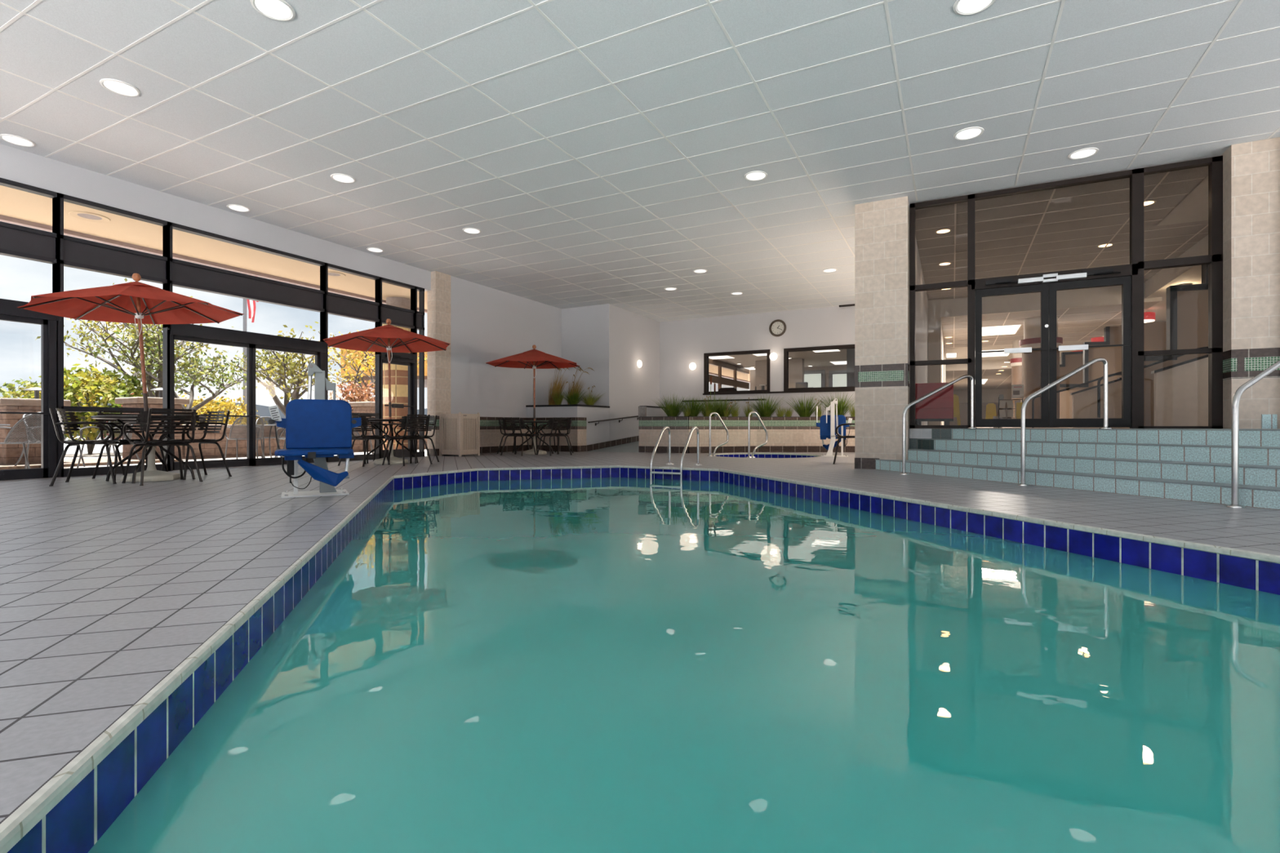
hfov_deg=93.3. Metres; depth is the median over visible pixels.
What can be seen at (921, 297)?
wall
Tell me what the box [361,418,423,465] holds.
cafe table
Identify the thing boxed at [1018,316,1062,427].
column
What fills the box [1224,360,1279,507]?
stair handrail
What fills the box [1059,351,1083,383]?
wall
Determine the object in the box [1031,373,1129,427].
wall
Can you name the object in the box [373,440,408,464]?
base
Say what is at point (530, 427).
tile band
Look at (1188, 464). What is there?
steps
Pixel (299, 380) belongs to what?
tree
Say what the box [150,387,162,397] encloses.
lantern
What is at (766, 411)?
ornamental grass
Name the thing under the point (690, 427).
tile band
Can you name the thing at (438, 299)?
column
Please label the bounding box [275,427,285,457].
patio chair
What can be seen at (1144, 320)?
diffuser
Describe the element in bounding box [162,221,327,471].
window
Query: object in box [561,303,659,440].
wall
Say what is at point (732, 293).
recessed light
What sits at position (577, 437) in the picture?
tile band
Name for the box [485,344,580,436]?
patio umbrella
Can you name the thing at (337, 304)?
window
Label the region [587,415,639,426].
wall handrail
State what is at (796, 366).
pier
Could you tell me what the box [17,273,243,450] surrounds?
patio umbrella
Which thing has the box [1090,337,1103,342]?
pendant lamp
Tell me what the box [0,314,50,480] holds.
door
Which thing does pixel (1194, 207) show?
ceiling
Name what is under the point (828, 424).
lift
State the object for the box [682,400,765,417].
wall
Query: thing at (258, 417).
patio chair
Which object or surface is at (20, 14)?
grid
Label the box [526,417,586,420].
tile band
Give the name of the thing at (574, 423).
tile band
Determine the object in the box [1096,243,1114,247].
recessed light
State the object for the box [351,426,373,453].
patio chair
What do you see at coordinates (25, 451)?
patio chair
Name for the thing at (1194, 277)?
ceiling
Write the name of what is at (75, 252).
window
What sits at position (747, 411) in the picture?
grass
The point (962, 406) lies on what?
trim
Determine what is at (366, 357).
tree
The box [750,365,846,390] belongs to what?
wall
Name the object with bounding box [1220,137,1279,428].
column
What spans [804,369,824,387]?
window
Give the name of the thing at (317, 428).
lift
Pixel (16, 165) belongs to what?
wall
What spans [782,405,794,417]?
ornamental grass
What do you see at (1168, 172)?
grid
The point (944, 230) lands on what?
recessed light
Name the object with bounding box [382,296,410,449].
column
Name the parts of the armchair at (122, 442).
leg, armrest, leg, backrest, frame, seat, leg, armrest, leg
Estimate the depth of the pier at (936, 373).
15.75 m
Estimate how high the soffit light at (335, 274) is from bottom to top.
0.011 m
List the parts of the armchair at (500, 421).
leg, frame, backrest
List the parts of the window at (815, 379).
pane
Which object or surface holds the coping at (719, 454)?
on the floor at (107, 588)
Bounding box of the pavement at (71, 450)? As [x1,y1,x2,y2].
[63,435,122,453]
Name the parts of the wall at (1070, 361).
edge trim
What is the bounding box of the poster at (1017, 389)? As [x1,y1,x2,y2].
[1012,384,1023,398]
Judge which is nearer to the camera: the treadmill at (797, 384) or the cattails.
the cattails
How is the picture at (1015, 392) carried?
attached to the brochure rack
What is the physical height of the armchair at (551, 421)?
0.836 m
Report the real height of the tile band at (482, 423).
0.150 m
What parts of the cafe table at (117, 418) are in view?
leg, leg, leg, leg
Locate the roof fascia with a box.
[0,214,750,382]
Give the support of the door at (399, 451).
attached to the window at (399, 317)
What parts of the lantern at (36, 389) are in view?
post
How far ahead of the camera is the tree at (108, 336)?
16.33 m
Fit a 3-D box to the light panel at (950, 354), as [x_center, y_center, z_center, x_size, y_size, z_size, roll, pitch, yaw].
[12.448,-2.841,24.168,0.430,0.011,1.740,0,0,27]
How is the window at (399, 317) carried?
in the wall at (16, 165)
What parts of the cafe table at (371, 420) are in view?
leg, leg, leg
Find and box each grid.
[0,0,1279,321]
[915,171,1208,387]
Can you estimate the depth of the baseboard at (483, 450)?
14.58 m
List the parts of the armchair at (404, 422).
leg, armrest, leg, seat, leg, frame, backrest, leg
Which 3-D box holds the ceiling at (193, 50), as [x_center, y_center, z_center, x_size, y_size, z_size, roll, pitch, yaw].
[0.522,-3.300,7.104,14.800,0.001,21.500,0,0,27]
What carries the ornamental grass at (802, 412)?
on the planter at (639, 416)
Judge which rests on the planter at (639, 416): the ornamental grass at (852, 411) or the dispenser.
the ornamental grass at (852, 411)
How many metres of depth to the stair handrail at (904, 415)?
8.03 m
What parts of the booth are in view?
leg, rail, leg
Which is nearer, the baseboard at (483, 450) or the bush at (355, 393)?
the baseboard at (483, 450)
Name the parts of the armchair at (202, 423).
leg, armrest, leg, seat, leg, armrest, frame, backrest, leg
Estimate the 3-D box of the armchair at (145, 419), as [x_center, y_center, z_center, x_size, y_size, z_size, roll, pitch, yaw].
[-5.368,0.216,6.805,0.564,0.836,0.600,0,0,33]
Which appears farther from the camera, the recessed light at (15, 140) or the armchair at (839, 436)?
the armchair at (839, 436)
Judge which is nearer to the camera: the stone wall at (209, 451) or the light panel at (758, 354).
the stone wall at (209, 451)
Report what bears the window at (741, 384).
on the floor
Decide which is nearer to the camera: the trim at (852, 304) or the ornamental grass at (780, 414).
the ornamental grass at (780, 414)
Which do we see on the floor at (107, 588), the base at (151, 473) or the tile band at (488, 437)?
the base at (151, 473)
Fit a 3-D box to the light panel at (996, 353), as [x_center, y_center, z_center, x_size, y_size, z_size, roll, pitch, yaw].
[13.663,-2.841,23.506,1.330,0.011,2.494,0,0,27]
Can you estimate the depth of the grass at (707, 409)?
14.42 m
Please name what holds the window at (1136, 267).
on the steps
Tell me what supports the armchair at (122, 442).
on the floor at (107, 588)
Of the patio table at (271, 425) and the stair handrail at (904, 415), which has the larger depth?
the patio table at (271, 425)
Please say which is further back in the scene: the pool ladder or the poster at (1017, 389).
the poster at (1017, 389)
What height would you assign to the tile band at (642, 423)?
0.150 m
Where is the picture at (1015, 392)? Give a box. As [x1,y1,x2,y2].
[1013,390,1019,395]
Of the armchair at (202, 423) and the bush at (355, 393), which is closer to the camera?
the armchair at (202, 423)
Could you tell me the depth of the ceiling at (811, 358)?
27.83 m
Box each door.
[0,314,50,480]
[173,334,319,470]
[382,354,416,457]
[975,277,1048,426]
[1048,267,1131,426]
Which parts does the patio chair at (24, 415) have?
leg, backrest, frame, leg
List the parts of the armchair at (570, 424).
backrest, frame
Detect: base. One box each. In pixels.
[120,446,180,482]
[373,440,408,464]
[522,436,546,454]
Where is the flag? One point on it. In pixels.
(251, 316)
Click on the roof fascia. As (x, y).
(2, 218)
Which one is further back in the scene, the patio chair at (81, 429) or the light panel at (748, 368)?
the light panel at (748, 368)
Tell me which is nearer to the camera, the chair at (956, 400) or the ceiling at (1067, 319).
the chair at (956, 400)
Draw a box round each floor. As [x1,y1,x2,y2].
[0,451,1279,824]
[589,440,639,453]
[975,426,1129,428]
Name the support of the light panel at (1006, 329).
attached to the ceiling at (1067, 319)
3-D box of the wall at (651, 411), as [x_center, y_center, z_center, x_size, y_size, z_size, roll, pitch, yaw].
[0.433,-0.354,15.420,0.140,0.232,1.590,0,0,27]
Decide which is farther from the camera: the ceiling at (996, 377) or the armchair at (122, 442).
the ceiling at (996, 377)
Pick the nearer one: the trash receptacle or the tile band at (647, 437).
the trash receptacle
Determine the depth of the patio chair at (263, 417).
13.08 m
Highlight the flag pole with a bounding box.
[243,273,246,423]
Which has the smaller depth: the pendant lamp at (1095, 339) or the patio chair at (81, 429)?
the patio chair at (81, 429)
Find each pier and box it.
[0,397,71,464]
[115,396,189,458]
[348,401,374,451]
[755,358,804,390]
[928,299,946,425]
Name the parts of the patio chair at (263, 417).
backrest, frame, seat frame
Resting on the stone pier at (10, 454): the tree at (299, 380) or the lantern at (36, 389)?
the lantern at (36, 389)
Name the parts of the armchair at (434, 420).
leg, armrest, leg, leg, backrest, frame, armrest, leg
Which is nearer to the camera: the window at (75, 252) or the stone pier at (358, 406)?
the window at (75, 252)
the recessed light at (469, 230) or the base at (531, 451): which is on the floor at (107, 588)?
the base at (531, 451)
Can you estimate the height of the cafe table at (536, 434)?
0.753 m
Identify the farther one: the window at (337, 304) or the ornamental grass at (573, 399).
the ornamental grass at (573, 399)
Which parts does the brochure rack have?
frame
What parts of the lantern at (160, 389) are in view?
post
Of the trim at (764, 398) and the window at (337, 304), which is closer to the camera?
the window at (337, 304)
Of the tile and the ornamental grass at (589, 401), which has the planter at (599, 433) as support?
the ornamental grass at (589, 401)
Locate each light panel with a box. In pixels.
[708,355,735,359]
[743,367,755,369]
[752,353,766,355]
[813,349,840,352]
[829,360,846,364]
[945,352,957,357]
[974,324,1022,336]
[974,349,1010,357]
[974,378,988,384]
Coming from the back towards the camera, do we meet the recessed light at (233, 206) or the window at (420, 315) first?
the window at (420, 315)
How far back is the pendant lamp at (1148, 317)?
14.84 m
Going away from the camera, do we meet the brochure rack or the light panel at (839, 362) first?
the brochure rack
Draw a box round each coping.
[0,465,1279,852]
[711,453,821,457]
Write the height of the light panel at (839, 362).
0.011 m
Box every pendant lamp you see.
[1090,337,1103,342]
[1143,311,1155,323]
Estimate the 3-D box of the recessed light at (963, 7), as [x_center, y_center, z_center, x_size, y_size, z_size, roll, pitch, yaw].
[2.600,-3.293,4.690,0.304,0.011,0.304,0,0,27]
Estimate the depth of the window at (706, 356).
17.94 m
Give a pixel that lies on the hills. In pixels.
(263, 411)
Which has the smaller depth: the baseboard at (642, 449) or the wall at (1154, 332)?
the baseboard at (642, 449)
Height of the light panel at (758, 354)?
0.011 m
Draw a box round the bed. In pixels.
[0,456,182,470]
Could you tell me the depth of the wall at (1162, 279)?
14.44 m
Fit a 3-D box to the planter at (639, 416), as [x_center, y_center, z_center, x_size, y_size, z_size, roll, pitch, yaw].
[3.468,0.196,15.021,6.955,0.868,2.063,0,0,2]
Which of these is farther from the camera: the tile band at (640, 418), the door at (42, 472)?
the tile band at (640, 418)
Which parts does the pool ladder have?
rail, rail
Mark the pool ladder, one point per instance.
(666, 427)
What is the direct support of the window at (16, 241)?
in the wall at (16, 165)
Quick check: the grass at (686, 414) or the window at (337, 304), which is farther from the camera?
the grass at (686, 414)
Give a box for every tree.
[35,278,233,397]
[85,322,260,422]
[215,321,351,416]
[313,328,426,396]
[340,348,426,408]
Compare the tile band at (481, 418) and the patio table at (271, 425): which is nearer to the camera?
the patio table at (271, 425)
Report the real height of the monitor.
0.180 m
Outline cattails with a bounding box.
[710,376,711,404]
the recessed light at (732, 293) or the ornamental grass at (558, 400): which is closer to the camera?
the recessed light at (732, 293)
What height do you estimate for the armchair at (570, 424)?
0.836 m
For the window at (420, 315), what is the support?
in the wall at (16, 165)
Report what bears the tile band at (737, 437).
attached to the planter at (639, 416)
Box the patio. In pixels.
[63,448,426,469]
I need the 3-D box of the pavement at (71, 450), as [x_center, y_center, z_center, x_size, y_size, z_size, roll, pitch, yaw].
[-66.241,1.280,45.521,120.500,0.500,260.000,0,0,27]
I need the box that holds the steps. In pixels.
[875,428,1279,510]
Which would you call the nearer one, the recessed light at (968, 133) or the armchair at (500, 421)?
the recessed light at (968, 133)
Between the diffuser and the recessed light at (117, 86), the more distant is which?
the diffuser
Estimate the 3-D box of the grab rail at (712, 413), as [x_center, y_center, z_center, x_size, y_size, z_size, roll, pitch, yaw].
[1.690,0.165,13.029,0.579,0.946,0.119,0,0,-32]
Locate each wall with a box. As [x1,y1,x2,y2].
[0,143,431,291]
[182,424,426,459]
[450,275,561,417]
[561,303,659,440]
[646,407,667,416]
[659,298,928,425]
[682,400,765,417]
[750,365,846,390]
[846,348,854,386]
[915,235,928,425]
[941,235,1208,370]
[953,388,1011,403]
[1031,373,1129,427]
[1059,321,1166,427]
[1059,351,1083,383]
[1097,346,1208,426]
[1143,264,1208,426]
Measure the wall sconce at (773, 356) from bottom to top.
0.230 m
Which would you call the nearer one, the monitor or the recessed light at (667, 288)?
the recessed light at (667, 288)
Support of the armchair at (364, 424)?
on the floor at (107, 588)
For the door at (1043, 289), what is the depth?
8.28 m
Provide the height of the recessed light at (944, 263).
0.005 m
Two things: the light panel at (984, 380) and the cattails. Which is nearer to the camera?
the cattails
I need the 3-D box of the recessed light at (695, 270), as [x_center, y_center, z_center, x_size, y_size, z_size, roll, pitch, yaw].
[1.280,-3.293,12.814,0.304,0.011,0.304,0,0,27]
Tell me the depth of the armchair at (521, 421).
13.13 m
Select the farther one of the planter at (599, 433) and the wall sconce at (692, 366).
the wall sconce at (692, 366)
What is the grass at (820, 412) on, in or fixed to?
on the planter at (639, 416)
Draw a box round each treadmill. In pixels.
[718,387,737,391]
[789,382,813,388]
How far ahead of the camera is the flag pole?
29.94 m
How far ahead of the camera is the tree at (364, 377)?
27.00 m
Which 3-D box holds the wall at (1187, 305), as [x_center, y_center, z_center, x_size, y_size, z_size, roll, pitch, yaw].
[9.911,-1.510,10.703,1.837,3.080,0.220,0,0,27]
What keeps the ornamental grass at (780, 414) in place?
on the planter at (639, 416)
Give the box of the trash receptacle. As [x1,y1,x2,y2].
[439,412,479,456]
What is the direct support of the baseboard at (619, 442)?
attached to the wall at (609, 340)
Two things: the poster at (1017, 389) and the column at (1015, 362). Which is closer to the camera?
the poster at (1017, 389)
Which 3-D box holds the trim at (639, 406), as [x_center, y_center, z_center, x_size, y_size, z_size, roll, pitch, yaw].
[0.435,-0.487,15.424,0.180,0.035,1.600,0,0,27]
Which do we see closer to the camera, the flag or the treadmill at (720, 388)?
the treadmill at (720, 388)
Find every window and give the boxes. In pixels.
[0,177,61,477]
[52,192,170,477]
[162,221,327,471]
[320,262,381,462]
[374,276,416,458]
[410,286,424,457]
[703,349,769,393]
[708,358,719,383]
[718,360,735,389]
[733,365,749,389]
[783,344,854,391]
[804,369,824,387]
[828,369,846,386]
[909,155,1222,428]
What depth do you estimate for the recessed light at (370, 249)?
11.28 m
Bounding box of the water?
[88,477,1279,852]
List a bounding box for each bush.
[0,375,91,444]
[23,363,142,454]
[177,392,225,423]
[192,397,246,424]
[197,395,267,424]
[328,380,374,413]
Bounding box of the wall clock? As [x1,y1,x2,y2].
[768,319,786,336]
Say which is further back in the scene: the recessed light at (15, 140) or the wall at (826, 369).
the wall at (826, 369)
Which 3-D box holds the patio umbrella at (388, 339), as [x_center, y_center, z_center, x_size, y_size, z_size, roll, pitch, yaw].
[-4.277,-0.669,10.300,1.941,2.334,1.941,0,0,23]
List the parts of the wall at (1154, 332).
edge trim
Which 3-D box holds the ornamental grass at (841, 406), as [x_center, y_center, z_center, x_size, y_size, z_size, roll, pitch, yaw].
[4.967,-0.561,15.133,1.611,0.763,1.603,0,0,5]
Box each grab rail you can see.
[706,412,728,456]
[746,411,768,457]
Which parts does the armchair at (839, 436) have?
armrest, frame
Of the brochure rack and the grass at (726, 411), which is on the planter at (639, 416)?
the grass at (726, 411)
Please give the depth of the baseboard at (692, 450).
14.67 m
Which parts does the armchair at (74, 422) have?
leg, backrest, armrest, frame, seat, armrest, leg, leg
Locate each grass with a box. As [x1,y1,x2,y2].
[547,367,576,404]
[551,391,565,404]
[552,381,586,404]
[566,367,593,404]
[572,385,604,404]
[648,395,694,416]
[669,394,712,416]
[681,406,690,416]
[687,397,730,416]
[701,395,711,416]
[701,395,743,416]
[723,402,734,416]
[728,400,740,416]
[739,392,792,417]
[742,398,755,416]
[775,405,786,417]
[778,394,826,417]
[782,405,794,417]
[813,391,854,415]
[813,398,825,416]
[847,404,854,416]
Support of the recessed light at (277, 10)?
in the ceiling at (193, 50)
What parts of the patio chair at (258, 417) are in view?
leg, leg, seat frame, backrest, frame, leg, leg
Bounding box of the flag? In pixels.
[246,275,258,322]
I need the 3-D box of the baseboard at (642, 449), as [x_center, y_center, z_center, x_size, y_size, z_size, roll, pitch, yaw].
[0.554,0.552,14.392,1.300,0.155,0.025,0,0,27]
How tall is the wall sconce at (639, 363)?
0.230 m
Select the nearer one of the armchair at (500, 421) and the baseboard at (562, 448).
the armchair at (500, 421)
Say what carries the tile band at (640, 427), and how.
attached to the planter at (639, 416)
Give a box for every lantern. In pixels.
[23,386,40,399]
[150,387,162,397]
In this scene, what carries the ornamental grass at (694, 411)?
on the planter at (639, 416)
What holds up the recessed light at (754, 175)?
in the ceiling at (193, 50)
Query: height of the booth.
0.771 m
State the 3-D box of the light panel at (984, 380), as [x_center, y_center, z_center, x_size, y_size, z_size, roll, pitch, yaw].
[18.630,-2.462,33.357,0.880,0.011,4.246,0,0,27]
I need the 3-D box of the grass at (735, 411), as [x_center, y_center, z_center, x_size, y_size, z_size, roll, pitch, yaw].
[2.314,-0.414,14.827,0.414,0.468,0.447,0,0,27]
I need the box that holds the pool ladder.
[649,426,702,480]
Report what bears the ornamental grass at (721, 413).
on the planter at (639, 416)
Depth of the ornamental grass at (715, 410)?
14.53 m
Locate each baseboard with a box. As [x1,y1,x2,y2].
[451,444,526,455]
[526,444,586,452]
[586,435,639,451]
[639,445,688,453]
[688,445,854,453]
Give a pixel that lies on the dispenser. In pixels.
(1001, 396)
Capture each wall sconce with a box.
[636,360,642,368]
[688,362,696,369]
[769,352,777,360]
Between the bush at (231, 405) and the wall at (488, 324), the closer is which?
the wall at (488, 324)
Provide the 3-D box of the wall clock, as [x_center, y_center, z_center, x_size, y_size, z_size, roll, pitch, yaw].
[3.939,-2.820,17.302,0.490,0.490,0.045,0,0,27]
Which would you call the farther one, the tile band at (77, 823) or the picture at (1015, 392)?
the picture at (1015, 392)
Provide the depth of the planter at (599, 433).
15.41 m
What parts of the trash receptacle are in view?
panel frame, rail, panel frame, rail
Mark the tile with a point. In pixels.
(1268, 421)
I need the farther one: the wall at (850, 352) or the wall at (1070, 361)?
the wall at (1070, 361)
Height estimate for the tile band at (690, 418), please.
0.073 m
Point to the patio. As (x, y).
(112, 454)
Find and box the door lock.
[1017,272,1086,284]
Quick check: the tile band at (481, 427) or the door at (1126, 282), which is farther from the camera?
the tile band at (481, 427)
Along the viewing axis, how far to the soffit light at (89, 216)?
8.43 m
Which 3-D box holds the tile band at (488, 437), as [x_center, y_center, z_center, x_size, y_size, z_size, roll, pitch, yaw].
[-3.528,0.270,14.389,0.012,0.410,2.680,0,0,27]
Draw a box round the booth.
[915,382,953,425]
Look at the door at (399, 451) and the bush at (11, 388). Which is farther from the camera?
the bush at (11, 388)
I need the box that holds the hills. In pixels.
[72,399,426,435]
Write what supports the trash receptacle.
on the floor at (107, 588)
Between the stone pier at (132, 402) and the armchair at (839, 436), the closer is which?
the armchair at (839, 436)
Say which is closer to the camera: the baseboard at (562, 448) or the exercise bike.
the baseboard at (562, 448)
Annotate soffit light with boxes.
[68,210,111,222]
[328,271,346,277]
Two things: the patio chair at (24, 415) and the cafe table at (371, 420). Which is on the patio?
the patio chair at (24, 415)
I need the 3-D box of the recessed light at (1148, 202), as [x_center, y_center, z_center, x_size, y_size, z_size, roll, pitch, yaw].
[7.471,-3.296,8.937,0.260,0.005,0.260,0,0,27]
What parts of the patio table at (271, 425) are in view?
leg, leg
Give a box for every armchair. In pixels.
[48,408,124,486]
[91,410,168,479]
[121,408,202,485]
[160,410,231,479]
[337,413,390,466]
[351,415,393,463]
[382,413,432,466]
[394,415,439,463]
[497,417,529,453]
[500,417,536,456]
[537,417,571,455]
[541,417,573,453]
[832,422,854,464]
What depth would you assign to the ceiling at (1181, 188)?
10.27 m
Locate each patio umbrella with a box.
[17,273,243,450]
[323,319,450,436]
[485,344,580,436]
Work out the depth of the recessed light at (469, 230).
10.15 m
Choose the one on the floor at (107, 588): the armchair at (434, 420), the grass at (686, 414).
the armchair at (434, 420)
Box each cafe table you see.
[90,415,206,483]
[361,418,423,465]
[511,421,557,454]
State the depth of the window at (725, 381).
29.59 m
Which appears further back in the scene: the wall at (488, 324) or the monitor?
the monitor
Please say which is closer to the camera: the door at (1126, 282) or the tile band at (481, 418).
the door at (1126, 282)
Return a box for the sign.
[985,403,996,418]
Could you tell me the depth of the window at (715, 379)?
28.17 m
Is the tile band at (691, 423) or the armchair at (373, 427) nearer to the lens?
the armchair at (373, 427)
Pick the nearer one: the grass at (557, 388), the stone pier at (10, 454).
the stone pier at (10, 454)
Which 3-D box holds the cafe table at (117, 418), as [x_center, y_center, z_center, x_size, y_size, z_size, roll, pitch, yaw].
[-5.739,0.257,7.101,1.060,0.753,1.060,0,0,27]
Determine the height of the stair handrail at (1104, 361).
1.409 m
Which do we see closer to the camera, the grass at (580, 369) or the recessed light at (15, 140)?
the recessed light at (15, 140)
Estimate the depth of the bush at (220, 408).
28.09 m
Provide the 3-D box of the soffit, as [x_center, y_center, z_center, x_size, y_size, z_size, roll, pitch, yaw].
[-3.183,-3.010,17.408,1.750,0.160,52.000,0,0,27]
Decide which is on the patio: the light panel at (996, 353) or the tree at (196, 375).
the tree at (196, 375)
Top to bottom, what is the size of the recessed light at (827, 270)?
0.011 m
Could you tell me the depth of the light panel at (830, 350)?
24.73 m
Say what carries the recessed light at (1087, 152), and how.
in the ceiling at (193, 50)
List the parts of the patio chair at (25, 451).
seat frame, frame, backrest, leg, leg, armrest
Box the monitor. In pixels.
[795,382,808,387]
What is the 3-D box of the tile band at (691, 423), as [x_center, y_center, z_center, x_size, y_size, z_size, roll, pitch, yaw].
[3.823,-0.077,14.589,5.439,0.150,0.494,0,0,-5]
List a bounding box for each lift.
[268,362,361,497]
[816,398,852,457]
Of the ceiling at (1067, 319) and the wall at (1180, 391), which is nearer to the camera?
the wall at (1180, 391)
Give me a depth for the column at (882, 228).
8.83 m
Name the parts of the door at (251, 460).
frame, frame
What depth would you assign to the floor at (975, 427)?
11.11 m
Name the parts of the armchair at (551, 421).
leg, armrest, seat, frame, backrest, leg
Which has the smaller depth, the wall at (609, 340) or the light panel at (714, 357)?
the wall at (609, 340)
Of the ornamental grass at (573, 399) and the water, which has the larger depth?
the ornamental grass at (573, 399)
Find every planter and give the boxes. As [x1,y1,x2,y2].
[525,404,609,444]
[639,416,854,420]
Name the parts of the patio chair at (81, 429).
leg, armrest, leg, frame, backrest, leg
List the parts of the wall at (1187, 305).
edge trim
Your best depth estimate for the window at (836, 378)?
31.07 m
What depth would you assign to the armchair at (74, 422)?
6.64 m
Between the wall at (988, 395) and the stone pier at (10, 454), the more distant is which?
the wall at (988, 395)
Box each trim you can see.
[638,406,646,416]
[639,405,666,408]
[682,398,766,401]
[702,389,854,395]
[839,303,854,306]
[949,402,1011,426]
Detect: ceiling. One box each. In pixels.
[0,0,1279,321]
[715,348,846,368]
[915,165,1208,300]
[941,301,1159,347]
[944,175,1208,360]
[946,368,1011,390]
[1101,265,1201,337]
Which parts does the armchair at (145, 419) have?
leg, armrest, seat, frame, backrest, leg, leg, armrest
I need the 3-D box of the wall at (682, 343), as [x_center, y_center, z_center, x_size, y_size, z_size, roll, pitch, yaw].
[4.042,-1.335,17.358,7.630,3.930,0.150,0,0,27]
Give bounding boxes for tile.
[1261,413,1277,428]
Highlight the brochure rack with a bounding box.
[998,384,1023,427]
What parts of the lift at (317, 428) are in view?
control motor, seat post, plate, seat, footrest arm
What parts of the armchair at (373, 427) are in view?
backrest, leg, leg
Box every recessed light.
[0,133,35,146]
[99,78,140,96]
[226,204,250,212]
[250,0,295,21]
[330,173,355,182]
[366,247,383,252]
[462,227,481,233]
[664,287,676,290]
[693,269,707,272]
[730,292,742,294]
[744,170,767,181]
[822,268,837,272]
[934,228,951,234]
[937,262,951,266]
[953,0,995,15]
[953,126,984,140]
[1067,147,1098,159]
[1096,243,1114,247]
[1143,200,1156,206]
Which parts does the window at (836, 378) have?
pane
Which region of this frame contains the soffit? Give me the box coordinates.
[0,185,750,381]
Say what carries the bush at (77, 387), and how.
on the patio
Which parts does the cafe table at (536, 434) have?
leg, leg, leg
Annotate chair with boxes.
[0,413,40,468]
[13,413,85,466]
[76,421,140,467]
[224,415,265,458]
[255,416,285,457]
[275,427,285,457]
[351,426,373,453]
[953,394,960,425]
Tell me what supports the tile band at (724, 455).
attached to the floor at (107, 588)
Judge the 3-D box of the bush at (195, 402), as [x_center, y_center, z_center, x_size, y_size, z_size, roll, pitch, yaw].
[-19.379,-0.213,26.029,3.018,2.505,3.014,0,0,27]
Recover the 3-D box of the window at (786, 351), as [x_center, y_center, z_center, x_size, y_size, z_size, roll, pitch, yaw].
[5.261,-1.610,16.722,2.520,1.220,0.200,0,0,27]
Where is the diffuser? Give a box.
[1143,319,1155,323]
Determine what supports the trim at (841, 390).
attached to the wall at (682, 343)
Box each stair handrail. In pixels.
[898,374,977,475]
[1017,357,1111,485]
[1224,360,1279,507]
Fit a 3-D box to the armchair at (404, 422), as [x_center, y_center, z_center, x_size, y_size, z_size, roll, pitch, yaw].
[-3.830,0.216,9.974,0.564,0.836,0.600,0,0,30]
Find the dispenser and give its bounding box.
[999,394,1004,399]
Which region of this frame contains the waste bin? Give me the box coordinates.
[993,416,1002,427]
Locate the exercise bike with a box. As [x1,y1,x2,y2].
[755,384,766,390]
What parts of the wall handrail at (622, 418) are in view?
rail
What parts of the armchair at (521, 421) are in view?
leg, backrest, frame, leg, seat, armrest, leg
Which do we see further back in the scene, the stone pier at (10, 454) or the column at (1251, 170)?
the stone pier at (10, 454)
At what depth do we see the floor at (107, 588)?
3.22 m
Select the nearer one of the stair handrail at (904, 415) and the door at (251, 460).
the stair handrail at (904, 415)
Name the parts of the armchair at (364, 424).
leg, backrest, leg, seat, leg, frame, armrest, leg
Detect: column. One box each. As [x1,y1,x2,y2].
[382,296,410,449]
[426,271,451,456]
[854,195,909,469]
[1009,339,1022,427]
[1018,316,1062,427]
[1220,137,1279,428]
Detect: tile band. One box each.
[7,467,1279,852]
[480,417,526,420]
[480,419,526,426]
[480,426,526,429]
[480,429,526,447]
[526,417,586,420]
[526,420,586,426]
[526,426,586,429]
[526,429,586,445]
[639,417,688,420]
[639,420,688,426]
[639,426,688,429]
[639,429,688,446]
[688,417,854,420]
[688,420,854,426]
[688,426,854,429]
[688,429,854,446]
[715,454,817,457]
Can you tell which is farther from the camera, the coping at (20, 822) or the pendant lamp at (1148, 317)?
the pendant lamp at (1148, 317)
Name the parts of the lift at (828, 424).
seat, plate, support post, control motor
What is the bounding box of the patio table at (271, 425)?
[240,424,284,457]
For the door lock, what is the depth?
8.05 m

